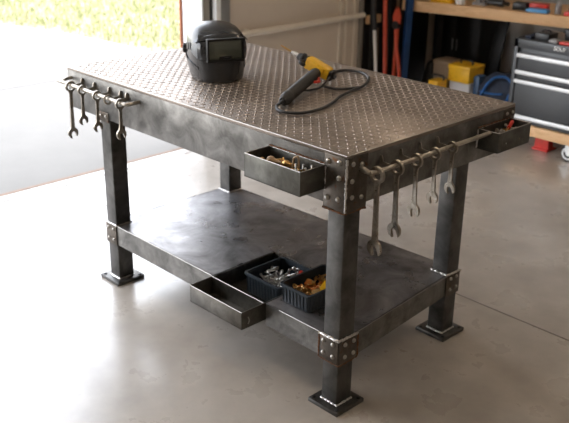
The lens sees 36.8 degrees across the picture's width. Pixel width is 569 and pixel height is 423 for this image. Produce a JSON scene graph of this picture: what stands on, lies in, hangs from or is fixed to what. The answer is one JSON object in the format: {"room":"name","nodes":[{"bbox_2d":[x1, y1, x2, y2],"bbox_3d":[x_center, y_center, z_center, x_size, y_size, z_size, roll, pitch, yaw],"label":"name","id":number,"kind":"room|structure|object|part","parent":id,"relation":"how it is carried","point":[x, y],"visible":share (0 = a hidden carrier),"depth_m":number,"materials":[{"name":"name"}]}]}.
{"room":"metal workshop","nodes":[
{"label":"metal workshop","id":0,"kind":"room"},
{"bbox_2d":[0,136,568,422],"bbox_3d":[0.361,0.850,2.605,9.020,0.120,5.875,-20,30,-40],"label":"floor","id":1,"kind":"structure","parent":0,"point":[77,346],"depth_m":3.37,"materials":[{"name":"concrete"}]},
{"bbox_2d":[0,148,183,196],"bbox_3d":[-2.294,0.221,4.011,4.945,0.102,0.030,-20,30,-40],"label":"trim","id":2,"kind":"structure","parent":1,"relation":"attached to","point":[169,151],"depth_m":4.96,"materials":[{"name":"white"}]},
{"bbox_2d":[0,151,191,202],"bbox_3d":[-2.227,0.202,3.929,4.945,0.001,0.012,-20,30,-40],"label":"trim","id":3,"kind":"structure","parent":1,"relation":"on","point":[191,151],"depth_m":4.88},
{"bbox_2d":[57,42,530,416],"bbox_3d":[-0.049,-0.061,3.465,1.033,0.902,1.671,-20,30,-40],"label":"table","id":4,"kind":"object","parent":1,"relation":"on","point":[209,240],"depth_m":3.14,"materials":[{"name":"metal"}]},
{"bbox_2d":[65,81,77,137],"bbox_3d":[-0.884,-0.422,3.548,0.047,0.248,0.020,-19,30,-40],"label":"wrench","id":5,"kind":"object","parent":4,"relation":"hanging from","point":[72,121],"visible":0.96,"depth_m":3.55,"materials":[{"name":"metal"}]},
{"bbox_2d":[77,85,87,124],"bbox_3d":[-0.820,-0.432,3.474,0.042,0.169,0.017,-19,30,-40],"label":"wrench","id":6,"kind":"object","parent":4,"relation":"hanging from","point":[83,115],"visible":0.93,"depth_m":3.48,"materials":[{"name":"metal"}]},
{"bbox_2d":[92,90,102,131],"bbox_3d":[-0.745,-0.399,3.404,0.042,0.172,0.017,-19,30,-40],"label":"wrench","id":7,"kind":"object","parent":4,"relation":"hanging from","point":[98,123],"visible":0.97,"depth_m":3.40,"materials":[{"name":"metal"}]},
{"bbox_3d":[-0.750,-0.479,3.411,0.057,0.021,0.515,-20,30,-40],"label":"tool rail","id":8,"kind":"part","parent":4,"relation":"part of","materials":[{"name":"metal"}]},
{"bbox_3d":[-0.734,-0.385,3.471,0.004,0.042,0.068,-20,30,-40],"label":"gusset plate","id":9,"kind":"part","parent":4,"relation":"part of","materials":[{"name":"metal"}]},
{"bbox_2d":[103,94,111,104],"bbox_3d":[-0.687,-0.436,3.325,0.043,0.043,0.009,-20,30,-40],"label":"ring","id":10,"kind":"object","parent":4,"relation":"on","point":[109,95],"visible":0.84,"depth_m":3.32,"materials":[{"name":"metal"}]},
{"bbox_3d":[-0.742,0.095,3.667,0.005,0.089,0.075,-20,30,-40],"label":"gusset plate","id":11,"kind":"part","parent":4,"relation":"part of","materials":[{"name":"metal"}]},
{"bbox_3d":[-0.708,-0.128,3.604,0.073,0.872,0.070,-20,30,-40],"label":"leg","id":12,"kind":"part","parent":4,"relation":"part of","materials":[{"name":"metal"}]},
{"bbox_2d":[115,98,126,139],"bbox_3d":[-0.632,-0.356,3.295,0.043,0.166,0.010,-20,31,-40],"label":"wrench","id":13,"kind":"object","parent":4,"relation":"hanging from","point":[121,129],"visible":0.99,"depth_m":3.30,"materials":[{"name":"metal"}]},
{"bbox_3d":[-0.715,0.282,3.773,0.137,0.015,0.134,-20,30,-40],"label":"foot plate","id":14,"kind":"part","parent":4,"relation":"part of","materials":[{"name":"metal"}]},
{"bbox_3d":[-0.491,0.191,3.437,0.006,0.089,0.633,-20,30,-40],"label":"shelf rail","id":15,"kind":"part","parent":4,"relation":"part of","materials":[{"name":"metal"}]},
{"bbox_2d":[183,20,247,82],"bbox_3d":[-0.274,-0.650,3.418,0.242,0.216,0.282,-7,24,-19],"label":"helmet","id":16,"kind":"object","parent":4,"relation":"on","point":[216,50],"visible":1,"depth_m":3.32,"materials":[{"name":"black plastic"}]},
{"bbox_3d":[-0.350,-0.628,3.329,0.008,0.060,0.048,-16,28,-35],"label":"panel","id":17,"kind":"part","parent":16,"relation":"part of","materials":[{"name":"silver metal"}]},
{"bbox_3d":[-0.240,-0.638,3.325,0.201,0.093,0.078,-7,24,-19],"label":"visor frame","id":18,"kind":"part","parent":16,"relation":"part of","materials":[{"name":"black plastic"}]},
{"bbox_3d":[-0.253,-0.279,3.989,0.073,0.872,0.070,-20,30,-40],"label":"leg","id":19,"kind":"part","parent":4,"relation":"part of","materials":[{"name":"metal"}]},
{"bbox_3d":[-0.094,0.287,3.192,0.428,0.068,0.286,-20,30,-40],"label":"drawer","id":20,"kind":"part","parent":4,"relation":"part of","materials":[{"name":"metal"}]},
{"bbox_3d":[-0.034,-0.160,2.695,0.029,0.026,0.052,-20,30,-40],"label":"knob","id":21,"kind":"part","parent":4,"relation":"part of","materials":[{"name":"gold metal"}]},
{"bbox_2d":[245,256,310,300],"bbox_3d":[-0.013,0.265,3.219,0.205,0.084,0.193,-20,30,-40],"label":"bin","id":22,"kind":"object","parent":4,"relation":"in","point":[256,285],"visible":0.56,"depth_m":3.22,"materials":[{"name":"plastic"}]},
{"bbox_2d":[118,189,447,331],"bbox_3d":[-0.030,0.141,3.464,0.729,0.004,1.352,-20,30,-40],"label":"shelf","id":23,"kind":"object","parent":4,"relation":"attached to","point":[217,234],"depth_m":3.44,"materials":[{"name":"grey metal"}]},
{"bbox_2d":[244,146,324,196],"bbox_3d":[-0.001,-0.129,2.674,0.112,0.080,0.252,-20,30,-40],"label":"tray","id":24,"kind":"object","parent":4,"relation":"on","point":[311,180],"depth_m":2.64,"materials":[{"name":"metal"}]},
{"bbox_3d":[0.018,-0.148,2.671,0.050,0.025,0.026,7,23,13],"label":"knob","id":25,"kind":"part","parent":4,"relation":"part of","materials":[{"name":"gold metal"}]},
{"bbox_3d":[0.033,0.404,2.939,0.006,0.089,0.280,-20,30,-40],"label":"shelf rail","id":26,"kind":"part","parent":4,"relation":"part of","materials":[{"name":"metal"}]},
{"bbox_2d":[292,155,299,169],"bbox_3d":[0.035,-0.130,2.648,0.029,0.094,0.007,12,25,24],"label":"bolt","id":27,"kind":"object","parent":4,"relation":"in","point":[296,156],"visible":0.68,"depth_m":2.63,"materials":[{"name":"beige metal"}]},
{"bbox_2d":[280,264,325,312],"bbox_3d":[0.114,0.271,3.040,0.227,0.082,0.150,-20,30,-40],"label":"bin","id":28,"kind":"object","parent":4,"relation":"on","point":[307,303],"depth_m":2.98,"materials":[{"name":"plastic"}]},
{"bbox_2d":[304,279,311,284],"bbox_3d":[0.085,0.252,3.047,0.024,0.018,0.027,6,23,12],"label":"block","id":29,"kind":"object","parent":28,"relation":"in","point":[307,281],"visible":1,"depth_m":3.04,"materials":[{"name":"orange"}]},
{"bbox_3d":[0.149,0.262,3.015,0.032,0.046,0.096,13,25,27],"label":"handle piece","id":30,"kind":"part","parent":28,"relation":"part of","materials":[{"name":"yellow plastic"}]},
{"bbox_2d":[275,45,369,114],"bbox_3d":[0.157,-0.517,3.224,0.361,0.130,0.681,1,22,1],"label":"gun","id":31,"kind":"object","parent":4,"relation":"on","point":[317,69],"visible":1,"depth_m":3.26,"materials":[{"name":"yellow plastic"}]},
{"bbox_3d":[0.063,-0.470,3.188,0.047,0.066,0.386,9,24,19],"label":"handle","id":32,"kind":"part","parent":31,"relation":"part of","materials":[{"name":"black rubber"}]},
{"bbox_3d":[0.146,0.455,2.823,0.005,0.089,0.082,-20,30,-40],"label":"gusset plate","id":33,"kind":"part","parent":4,"relation":"part of","materials":[{"name":"metal"}]},
{"bbox_3d":[0.153,-0.086,2.603,0.005,0.179,0.088,-20,30,-40],"label":"gusset plate","id":34,"kind":"part","parent":4,"relation":"part of","materials":[{"name":"metal"}]},
{"bbox_3d":[0.176,0.643,2.926,0.137,0.015,0.134,-20,30,-40],"label":"foot plate","id":35,"kind":"part","parent":4,"relation":"part of","materials":[{"name":"metal"}]},
{"bbox_3d":[0.204,0.090,3.710,1.142,0.089,0.006,21,29,40],"label":"shelf rail","id":36,"kind":"part","parent":4,"relation":"part of","materials":[{"name":"metal"}]},
{"bbox_3d":[0.182,0.233,2.757,0.073,0.872,0.070,-20,30,-40],"label":"leg","id":37,"kind":"part","parent":4,"relation":"part of","materials":[{"name":"metal"}]},
{"bbox_3d":[0.210,0.456,2.823,0.086,0.089,0.005,-20,30,-40],"label":"gusset plate","id":38,"kind":"part","parent":4,"relation":"part of","materials":[{"name":"metal"}]},
{"bbox_3d":[0.221,-0.086,2.603,0.092,0.179,0.005,-20,30,-40],"label":"gusset plate","id":39,"kind":"part","parent":4,"relation":"part of","materials":[{"name":"metal"}]},
{"bbox_2d":[367,166,384,255],"bbox_3d":[0.282,0.002,2.633,0.012,0.300,0.055,-21,31,-40],"label":"wrench","id":40,"kind":"object","parent":4,"relation":"hanging from","point":[374,241],"visible":0.94,"depth_m":2.63,"materials":[{"name":"metal"}]},
{"bbox_2d":[387,159,404,237],"bbox_3d":[0.350,-0.038,2.688,0.012,0.264,0.052,-21,31,-40],"label":"wrench","id":41,"kind":"object","parent":4,"relation":"hanging from","point":[394,221],"visible":0.96,"depth_m":2.69,"materials":[{"name":"metal"}]},
{"bbox_3d":[0.420,0.363,3.051,0.006,0.089,0.584,19,28,37],"label":"shelf rail","id":42,"kind":"part","parent":4,"relation":"part of","materials":[{"name":"metal"}]},
{"bbox_2d":[407,153,423,216],"bbox_3d":[0.419,-0.083,2.741,0.011,0.218,0.048,-21,31,-40],"label":"wrench","id":43,"kind":"object","parent":4,"relation":"hanging from","point":[413,205],"visible":0.91,"depth_m":2.74,"materials":[{"name":"metal"}]},
{"bbox_3d":[0.472,-0.201,2.777,0.638,0.023,0.054,-20,30,-40],"label":"tool rail","id":44,"kind":"part","parent":4,"relation":"part of","materials":[{"name":"metal"}]},
{"bbox_2d":[426,147,441,203],"bbox_3d":[0.490,-0.117,2.802,0.010,0.198,0.044,-21,31,-40],"label":"wrench","id":45,"kind":"object","parent":4,"relation":"hanging from","point":[432,192],"visible":0.95,"depth_m":2.80,"materials":[{"name":"metal"}]},
{"bbox_3d":[0.614,0.463,3.382,0.137,0.015,0.134,-20,30,-40],"label":"foot plate","id":46,"kind":"part","parent":4,"relation":"part of","materials":[{"name":"metal"}]},
{"bbox_3d":[0.620,0.052,3.214,0.073,0.872,0.070,-20,30,-40],"label":"leg","id":47,"kind":"part","parent":4,"relation":"part of","materials":[{"name":"metal"}]},
{"bbox_2d":[444,141,458,193],"bbox_3d":[0.558,-0.146,2.861,0.010,0.187,0.042,-21,31,-39],"label":"wrench","id":48,"kind":"object","parent":4,"relation":"hanging from","point":[449,183],"visible":0.93,"depth_m":2.86,"materials":[{"name":"metal"}]},
{"bbox_3d":[0.644,0.277,3.276,0.083,0.089,0.005,-20,30,-40],"label":"gusset plate","id":49,"kind":"part","parent":4,"relation":"part of","materials":[{"name":"metal"}]},
{"bbox_2d":[477,118,530,153],"bbox_3d":[0.784,-0.273,3.054,0.206,0.074,0.088,-20,30,-40],"label":"tray","id":50,"kind":"object","parent":4,"relation":"on","point":[495,142],"depth_m":3.02,"materials":[{"name":"metal"}]},
{"bbox_3d":[0.821,-0.360,3.119,0.071,0.033,0.004,-20,30,-40],"label":"gusset plate","id":51,"kind":"part","parent":4,"relation":"part of","materials":[{"name":"metal"}]},
{"bbox_2d":[505,120,513,130],"bbox_3d":[0.802,-0.304,3.043,0.015,0.017,0.104,10,24,21],"label":"screwdriver","id":52,"kind":"object","parent":4,"relation":"in","point":[511,123],"visible":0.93,"depth_m":3.04,"materials":[{"name":"red plastic"}]},
{"bbox_2d":[368,5,372,69],"bbox_3d":[0.646,-1.532,6.288,0.025,1.500,0.058,-10,25,-24],"label":"rod","id":53,"kind":"object","parent":1,"relation":"on","point":[370,29],"visible":0.39,"depth_m":6.38,"materials":[{"name":"metal"}]},
{"bbox_2d":[371,0,376,71],"bbox_3d":[0.648,-1.525,6.204,0.038,1.553,0.193,-20,30,-40],"label":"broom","id":54,"kind":"object","parent":1,"relation":"on","point":[373,2],"visible":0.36,"depth_m":6.25,"materials":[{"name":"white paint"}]},
{"bbox_2d":[376,28,378,65],"bbox_3d":[0.701,-1.116,6.515,0.022,0.562,0.067,-2,22,-7],"label":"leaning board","id":55,"kind":"object","parent":1,"relation":"on","point":[377,30],"visible":0.32,"depth_m":6.45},
{"bbox_2d":[383,0,386,73],"bbox_3d":[0.736,-1.509,6.236,0.032,1.505,0.287,-3,23,-10],"label":"bar","id":56,"kind":"object","parent":1,"relation":"on","point":[384,1],"visible":0.64,"depth_m":6.28,"materials":[{"name":"red paint"}]},
{"bbox_2d":[387,0,391,73],"bbox_3d":[0.790,-1.522,6.402,0.024,1.402,0.133,2,22,2],"label":"rod","id":57,"kind":"object","parent":1,"relation":"on","point":[390,1],"visible":0.48,"depth_m":6.44,"materials":[{"name":"metal"}]},
{"bbox_2d":[361,0,428,81],"bbox_3d":[0.877,-1.821,6.475,0.790,1.900,0.020,-20,30,-40],"label":"sheet","id":58,"kind":"object","parent":1,"relation":"on","point":[418,43],"visible":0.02,"depth_m":6.70,"materials":[{"name":"metal"}]},
{"bbox_2d":[365,14,380,23],"bbox_3d":[0.663,-1.438,6.376,0.150,0.060,0.030,-20,30,-40],"label":"wooden block","id":59,"kind":"object","parent":58,"relation":"attached to","point":[367,19],"visible":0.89,"depth_m":6.34,"materials":[{"name":"brown wood"}]},
{"bbox_2d":[391,0,399,74],"bbox_3d":[0.862,-1.512,6.512,0.018,1.302,0.124,10,24,20],"label":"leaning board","id":60,"kind":"object","parent":1,"relation":"on","point":[398,1],"visible":0.08,"depth_m":6.58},
{"bbox_2d":[392,7,400,76],"bbox_3d":[0.839,-1.128,6.286,0.050,0.740,0.138,-20,30,-40],"label":"cutter","id":61,"kind":"object","parent":1,"relation":"on","point":[396,24],"visible":0.75,"depth_m":6.24,"materials":[{"name":"red paint"}]},
{"bbox_3d":[0.817,-1.072,6.342,0.029,0.589,0.046,-3,23,-9],"label":"handle","id":62,"kind":"part","parent":61,"relation":"part of","materials":[{"name":"red paint"}]},
{"bbox_3d":[0.839,-1.054,6.301,0.028,0.591,0.116,-20,30,-40],"label":"handle","id":63,"kind":"part","parent":61,"relation":"part of","materials":[{"name":"red paint"}]},
{"bbox_2d":[421,59,433,82],"bbox_3d":[1.162,-1.046,6.705,0.199,0.300,0.154,-20,30,-40],"label":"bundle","id":64,"kind":"object","parent":1,"relation":"on","point":[428,71],"visible":0.36,"depth_m":6.64,"materials":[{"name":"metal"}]},
{"bbox_2d":[428,73,446,86],"bbox_3d":[1.139,-0.897,6.385,0.120,0.266,0.121,-20,30,-40],"label":"case","id":65,"kind":"object","parent":1,"relation":"on","point":[442,82],"visible":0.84,"depth_m":6.33,"materials":[{"name":"yellow plastic"}]},
{"bbox_3d":[1.140,-1.000,6.342,0.014,0.042,0.121,-20,30,-40],"label":"handle","id":66,"kind":"part","parent":65,"relation":"part of","materials":[{"name":"black plastic"}]},
{"bbox_2d":[433,56,462,87],"bbox_3d":[1.244,-1.006,6.566,0.168,0.334,0.158,-20,30,-40],"label":"cardboard box","id":67,"kind":"object","parent":1,"relation":"on","point":[440,67],"visible":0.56,"depth_m":6.48,"materials":[{"name":"brown cardboard"}]},
{"bbox_3d":[1.246,-1.146,6.508,0.168,0.032,0.158,-20,30,-40],"label":"lid","id":68,"kind":"part","parent":67,"relation":"part of","materials":[{"name":"cardboard"}]},
{"bbox_2d":[449,81,473,93],"bbox_3d":[1.356,-0.878,6.414,0.180,0.215,0.180,-20,30,-40],"label":"plastic crate","id":69,"kind":"object","parent":1,"relation":"on","point":[454,85],"visible":0.23,"depth_m":6.31,"materials":[{"name":"white plastic"}]},
{"bbox_2d":[448,59,484,83],"bbox_3d":[1.350,-1.053,6.344,0.198,0.160,0.193,-20,30,-40],"label":"box","id":70,"kind":"object","parent":69,"relation":"on","point":[464,71],"visible":0.98,"depth_m":6.29,"materials":[{"name":"yellow plastic"}]},
{"bbox_3d":[1.351,-1.078,6.333,0.198,0.032,0.193,-20,30,-40],"label":"lid","id":71,"kind":"part","parent":70,"relation":"part of","materials":[{"name":"yellow plastic"}]},
{"bbox_3d":[1.351,-1.107,6.322,0.014,0.042,0.121,-20,30,-40],"label":"handle","id":72,"kind":"part","parent":70,"relation":"part of","materials":[{"name":"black plastic"}]},
{"bbox_2d":[432,14,500,73],"bbox_3d":[1.484,-1.353,6.951,0.359,0.690,0.440,-20,30,-40],"label":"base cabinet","id":73,"kind":"object","parent":1,"relation":"on","point":[469,38],"visible":0.23,"depth_m":6.76,"materials":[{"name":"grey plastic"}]},
{"bbox_3d":[1.291,-1.355,6.910,0.007,0.620,0.212,-20,30,-40],"label":"door","id":74,"kind":"part","parent":73,"relation":"part of","materials":[{"name":"metal"}]},
{"bbox_3d":[1.441,-1.294,6.767,0.007,0.620,0.212,-20,30,-40],"label":"door","id":75,"kind":"part","parent":73,"relation":"part of","materials":[{"name":"metal"}]},
{"bbox_2d":[473,74,485,94],"bbox_3d":[1.433,-0.869,6.301,0.100,0.285,0.060,-20,30,-40],"label":"jug","id":76,"kind":"object","parent":1,"relation":"on","point":[478,79],"visible":0.45,"depth_m":6.24,"materials":[{"name":"blue plastic"}]},
{"bbox_2d":[400,0,568,78],"bbox_3d":[1.804,-1.175,6.146,1.900,0.981,0.676,15,26,31],"label":"wooden workbench","id":77,"kind":"object","parent":1,"relation":"on","point":[506,13],"visible":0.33,"depth_m":6.14,"materials":[{"name":"brown wood"}]},
{"bbox_3d":[0.905,-1.282,6.374,0.098,0.981,0.090,15,26,31],"label":"leg","id":78,"kind":"part","parent":77,"relation":"part of","materials":[{"name":"blue paint"}]},
{"bbox_3d":[1.229,-1.326,6.837,0.090,0.720,0.090,15,26,31],"label":"leg","id":79,"kind":"part","parent":77,"relation":"part of","materials":[{"name":"metal"}]},
{"bbox_2d":[431,0,455,3],"bbox_3d":[1.163,-1.591,6.234,0.160,0.129,0.100,15,26,31],"label":"case","id":80,"kind":"object","parent":77,"relation":"on","point":[438,1],"visible":0.86,"depth_m":6.21,"materials":[{"name":"plastic"}]},
{"bbox_2d":[455,0,464,4],"bbox_3d":[1.270,-1.542,6.156,0.070,0.100,0.069,15,26,31],"label":"jar","id":81,"kind":"object","parent":77,"relation":"on","point":[458,2],"visible":1,"depth_m":6.14,"materials":[{"name":"paint"}]},
{"bbox_2d":[472,0,487,5],"bbox_3d":[1.433,-1.523,6.155,0.140,0.070,0.080,15,26,31],"label":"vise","id":82,"kind":"object","parent":77,"relation":"on","point":[476,2],"visible":0.87,"depth_m":6.15,"materials":[{"name":"grey metal"}]},
{"bbox_2d":[484,0,509,6],"bbox_3d":[1.513,-1.490,6.079,0.165,0.052,0.102,15,26,31],"label":"drill","id":83,"kind":"object","parent":77,"relation":"on","point":[500,3],"visible":1,"depth_m":6.04,"materials":[{"name":"plastic"}]},
{"bbox_2d":[512,1,529,10],"bbox_3d":[1.661,-1.442,5.994,0.100,0.050,0.095,15,26,31],"label":"case","id":84,"kind":"object","parent":77,"relation":"on","point":[518,5],"visible":0.93,"depth_m":5.96,"materials":[{"name":"black plastic"}]},
{"bbox_2d":[526,7,549,13],"bbox_3d":[1.746,-1.383,5.883,0.150,0.027,0.080,15,26,31],"label":"tray","id":85,"kind":"object","parent":77,"relation":"on","point":[534,10],"visible":1,"depth_m":5.85,"materials":[{"name":"plastic"}]},
{"bbox_2d":[529,2,549,9],"bbox_3d":[1.775,-1.423,5.951,0.130,0.050,0.075,15,26,31],"label":"box","id":86,"kind":"object","parent":77,"relation":"on","point":[533,4],"visible":0.74,"depth_m":5.92,"materials":[{"name":"plastic"}]},
{"bbox_2d":[555,1,561,14],"bbox_3d":[1.870,-1.392,5.826,0.044,0.090,0.043,15,26,31],"label":"glue bottle","id":87,"kind":"object","parent":77,"relation":"on","point":[558,8],"visible":1,"depth_m":5.81,"materials":[{"name":"grey plastic"}]},
{"bbox_2d":[477,72,510,101],"bbox_3d":[1.533,-0.812,6.075,0.270,0.355,0.363,-20,30,-40],"label":"hose","id":88,"kind":"object","parent":1,"relation":"on","point":[496,85],"visible":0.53,"depth_m":5.99,"materials":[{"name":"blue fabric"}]},
{"bbox_2d":[484,21,509,76],"bbox_3d":[1.640,-1.207,6.649,0.169,0.662,0.090,-3,23,-8],"label":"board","id":89,"kind":"object","parent":1,"relation":"on","point":[502,27],"visible":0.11,"depth_m":6.61,"materials":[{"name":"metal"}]},
{"bbox_2d":[456,293,568,340],"bbox_3d":[1.692,0.740,2.767,0.008,0.002,4.100,-20,30,-40],"label":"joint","id":90,"kind":"structure","parent":1,"relation":"on","point":[456,293],"depth_m":3.48,"materials":[{"name":"grey concrete"}]},
{"bbox_2d":[532,138,555,152],"bbox_3d":[1.690,-0.452,5.546,0.120,0.095,0.110,-20,30,-40],"label":"jack stand","id":91,"kind":"object","parent":1,"relation":"on","point":[542,145],"visible":0.77,"depth_m":5.52,"materials":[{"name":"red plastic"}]},
{"bbox_2d":[529,125,568,160],"bbox_3d":[1.869,-0.444,5.427,0.420,0.176,0.798,-20,30,-40],"label":"rolling cart","id":92,"kind":"object","parent":1,"relation":"on","point":[537,132],"visible":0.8,"depth_m":5.33,"materials":[{"name":"brown wood"}]},
{"bbox_2d":[508,31,568,133],"bbox_3d":[1.866,-0.777,5.297,0.424,0.537,0.818,-20,30,-40],"label":"tool chest","id":93,"kind":"object","parent":92,"relation":"on","point":[539,83],"visible":0.91,"depth_m":5.29,"materials":[{"name":"metal"}]},
{"bbox_2d":[525,33,534,38],"bbox_3d":[1.569,-1.102,5.363,0.160,0.016,0.060,-20,30,-40],"label":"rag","id":94,"kind":"object","parent":93,"relation":"on","point":[530,36],"visible":0.61,"depth_m":5.33,"materials":[{"name":"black fabric"}]},
{"bbox_3d":[1.732,-0.639,5.215,0.018,0.222,0.750,-20,30,-40],"label":"drawer","id":95,"kind":"part","parent":93,"relation":"part of","materials":[{"name":"metal"}]},
{"bbox_3d":[1.730,-0.510,5.268,0.018,0.050,0.750,-20,30,-40],"label":"drawer","id":96,"kind":"part","parent":93,"relation":"part of","materials":[{"name":"metal"}]},
{"bbox_3d":[1.717,-0.517,5.251,0.018,0.024,0.758,-20,30,-40],"label":"drawer pull","id":97,"kind":"part","parent":93,"relation":"part of","materials":[{"name":"metal"}]},
{"bbox_3d":[1.720,-0.725,5.166,0.018,0.024,0.758,-20,30,-40],"label":"drawer pull","id":98,"kind":"part","parent":93,"relation":"part of","materials":[{"name":"metal"}]},
{"bbox_3d":[1.721,-0.779,5.144,0.018,0.024,0.758,-20,30,-40],"label":"drawer pull","id":99,"kind":"part","parent":93,"relation":"part of","materials":[{"name":"metal"}]},
{"bbox_3d":[1.734,-0.765,5.163,0.018,0.042,0.750,-20,30,-40],"label":"drawer","id":100,"kind":"part","parent":93,"relation":"part of","materials":[{"name":"metal"}]},
{"bbox_3d":[1.735,-0.844,5.131,0.018,0.120,0.750,-20,30,-40],"label":"drawer","id":101,"kind":"part","parent":93,"relation":"part of","materials":[{"name":"metal"}]},
{"bbox_3d":[1.722,-0.876,5.104,0.018,0.024,0.758,-20,30,-40],"label":"drawer pull","id":102,"kind":"part","parent":93,"relation":"part of","materials":[{"name":"metal"}]},
{"bbox_2d":[535,29,557,41],"bbox_3d":[1.622,-1.095,5.284,0.110,0.064,0.100,-20,30,-40],"label":"tool case","id":103,"kind":"object","parent":93,"relation":"on","point":[546,35],"visible":0.95,"depth_m":5.26,"materials":[{"name":"black plastic"}]},
{"bbox_2d":[549,38,561,43],"bbox_3d":[1.650,-1.039,5.205,0.060,0.022,0.055,-20,30,-40],"label":"tin","id":104,"kind":"object","parent":93,"relation":"on","point":[554,40],"visible":0.95,"depth_m":5.19,"materials":[{"name":"grey metal"}]},
{"bbox_2d":[559,41,568,45],"bbox_3d":[1.782,-0.974,5.058,0.035,0.018,0.330,-20,30,-40],"label":"tool","id":105,"kind":"object","parent":93,"relation":"on","point":[561,42],"visible":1,"depth_m":5.13,"materials":[{"name":"plastic"}]},
{"bbox_2d":[564,29,568,40],"bbox_3d":[1.946,-1.040,5.150,0.205,0.075,0.460,-20,30,-40],"label":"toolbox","id":106,"kind":"object","parent":93,"relation":"on","point":[567,30],"visible":1,"depth_m":5.23,"materials":[{"name":"plastic"}]},
{"bbox_2d":[230,0,434,66],"bbox_3d":[0.565,-2.162,6.108,2.660,2.800,0.120,-20,30,-40],"label":"wall","id":107,"kind":"structure","parent":0,"point":[320,41],"depth_m":5.93,"materials":[{"name":"beige paint"}]},
{"bbox_2d":[241,12,365,37],"bbox_3d":[0.124,-1.288,5.890,1.280,0.060,0.047,-20,30,-40],"label":"trim","id":108,"kind":"structure","parent":107,"relation":"attached to","point":[353,16],"depth_m":5.86,"materials":[{"name":"beige wood"}]},
{"bbox_2d":[337,0,341,62],"bbox_3d":[0.409,-2.070,5.878,0.012,2.800,0.018,-20,30,-40],"label":"trim","id":109,"kind":"structure","parent":107,"relation":"attached to","point":[340,1],"depth_m":6.19,"materials":[{"name":"beige wood"}]},
{"bbox_2d":[342,0,347,64],"bbox_3d":[0.455,-2.086,5.920,0.020,2.800,0.018,-20,30,-40],"label":"trim","id":110,"kind":"structure","parent":107,"relation":"attached to","point":[346,1],"depth_m":6.24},
{"bbox_2d":[351,0,355,65],"bbox_3d":[0.521,-2.110,5.979,0.015,2.800,0.018,-20,30,-40],"label":"trim","id":111,"kind":"structure","parent":107,"relation":"attached to","point":[354,1],"depth_m":6.31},
{"bbox_2d":[356,0,363,67],"bbox_3d":[0.577,-2.130,6.030,0.040,2.800,0.018,-20,30,-40],"label":"trim","id":112,"kind":"structure","parent":107,"relation":"attached to","point":[361,2],"depth_m":6.36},
{"bbox_2d":[499,0,568,72],"bbox_3d":[3.570,-1.636,4.940,0.120,2.800,5.900,-20,30,-40],"label":"wall","id":113,"kind":"structure","parent":0,"point":[515,30],"depth_m":6.84,"materials":[{"name":"grey paint"}]},
{"bbox_3d":[-2.676,-1.014,3.189,6.360,2.800,0.120,-20,30,-40],"label":"wall","id":114,"kind":"structure","parent":0,"visible":0},
{"bbox_2d":[179,0,182,47],"bbox_3d":[-0.649,-1.601,5.289,0.030,2.350,0.014,-20,30,-40],"label":"trim","id":115,"kind":"structure","parent":114,"relation":"attached to","point":[180,1],"depth_m":5.44,"materials":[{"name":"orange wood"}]},
{"bbox_2d":[182,0,202,42],"bbox_3d":[-0.571,-1.573,5.224,0.015,2.350,0.197,-20,30,-40],"label":"trim","id":116,"kind":"structure","parent":114,"relation":"attached to","point":[192,10],"depth_m":5.36,"materials":[{"name":"white paint"}]},
{"bbox_2d":[203,0,209,20],"bbox_3d":[-0.520,-1.571,5.219,0.050,2.350,0.120,-20,30,-40],"label":"trim","id":117,"kind":"structure","parent":114,"relation":"attached to","point":[206,6],"depth_m":5.30,"materials":[{"name":"grey metal"}]},
{"bbox_2d":[209,0,212,19],"bbox_3d":[-0.494,-1.580,5.242,0.022,2.350,0.120,-20,30,-40],"label":"trim","id":118,"kind":"structure","parent":114,"relation":"attached to","point":[210,1],"depth_m":5.33,"materials":[{"name":"metal"}]},
{"bbox_2d":[212,0,220,19],"bbox_3d":[-0.460,-1.583,5.251,0.040,2.350,0.155,-20,30,-40],"label":"trim","id":119,"kind":"structure","parent":114,"relation":"attached to","point":[216,4],"depth_m":5.33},
{"bbox_2d":[221,0,229,22],"bbox_3d":[-0.419,-1.601,5.297,0.088,2.350,0.140,-20,30,-40],"label":"trim","id":120,"kind":"structure","parent":114,"relation":"attached to","point":[225,4],"depth_m":5.38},
{"label":"outside","id":121,"kind":"structure","parent":0,"visible":0},
{"bbox_2d":[0,23,180,193],"bbox_3d":[-5.600,-1.601,8.398,28.000,0.128,11.395,-20,30,-40],"label":"ground","id":122,"kind":"structure","parent":121,"point":[36,147],"depth_m":6.17,"materials":[{"name":"concrete"}]},
{"bbox_2d":[0,79,61,89],"bbox_3d":[-7.089,0.741,2.475,17.000,0.010,0.020,-20,30,-40],"label":"trim","id":123,"kind":"structure","parent":122,"relation":"on","point":[61,79],"depth_m":6.99,"materials":[{"name":"white"}]},
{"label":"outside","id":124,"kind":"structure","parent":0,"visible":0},
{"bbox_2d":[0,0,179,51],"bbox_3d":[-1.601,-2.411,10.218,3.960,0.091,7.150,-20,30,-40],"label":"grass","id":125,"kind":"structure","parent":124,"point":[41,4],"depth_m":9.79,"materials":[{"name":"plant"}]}
]}

